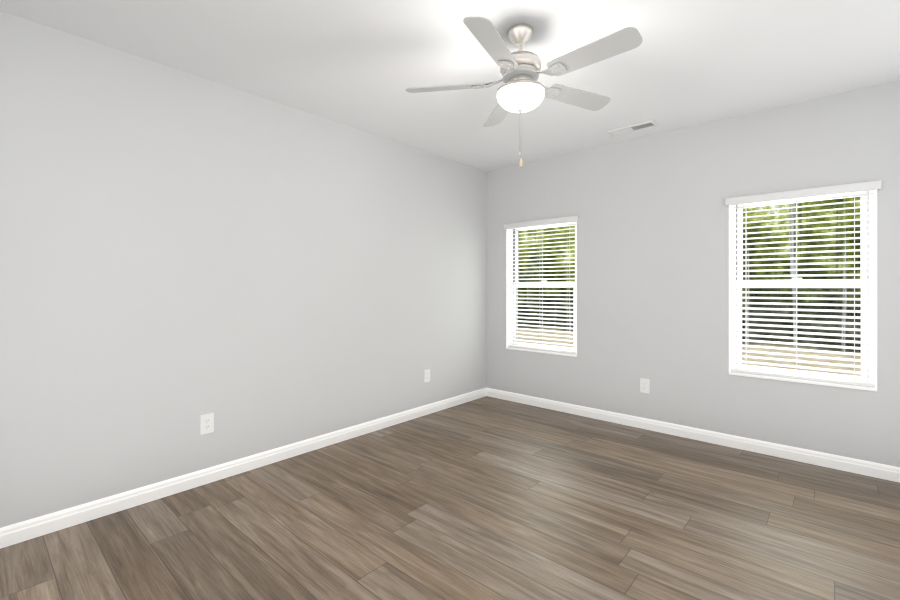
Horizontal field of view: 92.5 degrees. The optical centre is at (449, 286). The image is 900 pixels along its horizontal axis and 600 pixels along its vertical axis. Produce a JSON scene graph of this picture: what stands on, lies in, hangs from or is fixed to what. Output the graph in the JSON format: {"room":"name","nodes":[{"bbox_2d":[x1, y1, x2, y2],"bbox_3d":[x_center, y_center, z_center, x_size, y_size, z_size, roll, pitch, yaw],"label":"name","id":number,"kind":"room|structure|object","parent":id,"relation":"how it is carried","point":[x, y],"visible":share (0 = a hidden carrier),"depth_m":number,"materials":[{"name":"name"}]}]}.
{"room":"empty bedroom","nodes":[
{"label":"empty bedroom","id":0,"kind":"room"},
{"bbox_2d":[0,10,485,527],"bbox_3d":[-1.112,-0.041,3.645,0.160,2.740,4.820,0,0,42],"label":"wall","id":1,"kind":"structure","parent":0,"point":[177,247],"depth_m":2.84,"materials":[{"name":"paint"}]},
{"bbox_2d":[200,413,213,434],"bbox_3d":[-1.645,0.926,2.920,0.008,0.132,0.084,0,0,42],"label":"outlet","id":2,"kind":"object","parent":1,"relation":"attached to","point":[206,420],"visible":1,"depth_m":2.92,"materials":[{"name":"white plastic"}]},
{"bbox_2d":[424,369,429,382],"bbox_3d":[-0.237,0.926,4.501,0.008,0.132,0.084,0,0,42],"label":"outlet","id":3,"kind":"object","parent":1,"relation":"attached to","point":[427,371],"visible":1,"depth_m":4.50,"materials":[{"name":"white plastic"}]},
{"bbox_2d":[0,388,899,548],"bbox_3d":[0.326,1.279,2.365,3.690,0.100,4.500,0,0,42],"label":"baseboard","id":4,"kind":"structure","parent":1,"relation":"attached to","point":[19,532],"depth_m":3.25,"materials":[{"name":"white wood"}]},
{"bbox_2d":[0,396,899,599],"bbox_3d":[0.326,1.389,2.365,4.010,0.120,4.820,0,0,42],"label":"floor","id":5,"kind":"structure","parent":0,"point":[484,498],"depth_m":2.37,"materials":[{"name":"wood"}]},
{"bbox_2d":[0,0,899,171],"bbox_3d":[0.326,-1.471,2.365,4.010,0.120,4.820,0,0,42],"label":"ceiling","id":6,"kind":"structure","parent":0,"point":[352,63],"depth_m":2.63,"materials":[{"name":"paint"}]},
{"bbox_2d":[405,16,642,166],"bbox_3d":[0.415,-1.035,2.341,1.206,0.753,1.243,0,0,42],"label":"ceiling fan","id":7,"kind":"object","parent":6,"relation":"hanging from","point":[521,92],"depth_m":2.28,"materials":[{"name":"white wood"}]},
{"bbox_2d":[607,120,658,136],"bbox_3d":[1.616,-1.405,3.827,0.400,0.012,0.150,0,0,42],"label":"ceiling vent","id":8,"kind":"object","parent":6,"relation":"attached to","point":[649,124],"depth_m":3.81,"materials":[{"name":"white metal"}]},
{"bbox_2d":[486,80,899,466],"bbox_3d":[1.875,-0.041,4.104,3.690,2.740,0.160,0,0,42],"label":"wall","id":9,"kind":"structure","parent":0,"point":[652,211],"depth_m":3.78,"materials":[{"name":"paint"}]},
{"bbox_2d":[506,222,576,351],"bbox_3d":[1.044,-0.009,4.839,0.880,1.433,0.150,0,0,42],"label":"window","id":10,"kind":"structure","parent":9,"relation":"in","point":[511,232],"depth_m":5.08,"materials":[{"name":"white plastic"}]},
{"bbox_2d":[504,216,578,353],"bbox_3d":[1.004,-0.016,4.795,0.920,1.444,0.092,0,0,42],"label":"blinds","id":11,"kind":"object","parent":10,"relation":"attached to","point":[572,219],"visible":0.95,"depth_m":4.77,"materials":[{"name":"white plastic"}]},
{"bbox_2d":[506,347,576,356],"bbox_3d":[1.014,0.718,4.806,0.880,0.022,0.089,0,0,42],"label":"sill","id":12,"kind":"structure","parent":9,"relation":"attached to","point":[510,348],"depth_m":4.74,"materials":[{"name":"white wood"}]},
{"bbox_2d":[640,378,649,393],"bbox_3d":[1.825,0.926,4.037,0.084,0.132,0.008,0,0,42],"label":"outlet","id":13,"kind":"object","parent":9,"relation":"attached to","point":[644,383],"visible":1,"depth_m":4.04,"materials":[{"name":"white plastic"}]},
{"bbox_2d":[729,189,876,387],"bbox_3d":[2.705,-0.009,3.359,0.880,1.433,0.150,0,0,42],"label":"window","id":14,"kind":"structure","parent":9,"relation":"in","point":[865,197],"depth_m":3.22,"materials":[{"name":"white plastic"}]},
{"bbox_2d":[725,180,881,387],"bbox_3d":[2.665,-0.016,3.315,0.920,1.444,0.092,0,0,42],"label":"blinds","id":15,"kind":"object","parent":14,"relation":"attached to","point":[854,188],"visible":1,"depth_m":3.29,"materials":[{"name":"white plastic"}]},
{"bbox_2d":[729,371,876,391],"bbox_3d":[2.675,0.718,3.326,0.880,0.022,0.089,0,0,42],"label":"sill","id":16,"kind":"structure","parent":9,"relation":"attached to","point":[730,372],"depth_m":3.26,"materials":[{"name":"white wood"}]},
{"label":"outside","id":17,"kind":"structure","parent":0,"visible":0},
{"bbox_2d":[518,197,860,375],"bbox_3d":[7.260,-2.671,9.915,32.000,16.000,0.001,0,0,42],"label":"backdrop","id":18,"kind":"structure","parent":17,"point":[857,204],"depth_m":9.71,"materials":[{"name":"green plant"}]}
]}

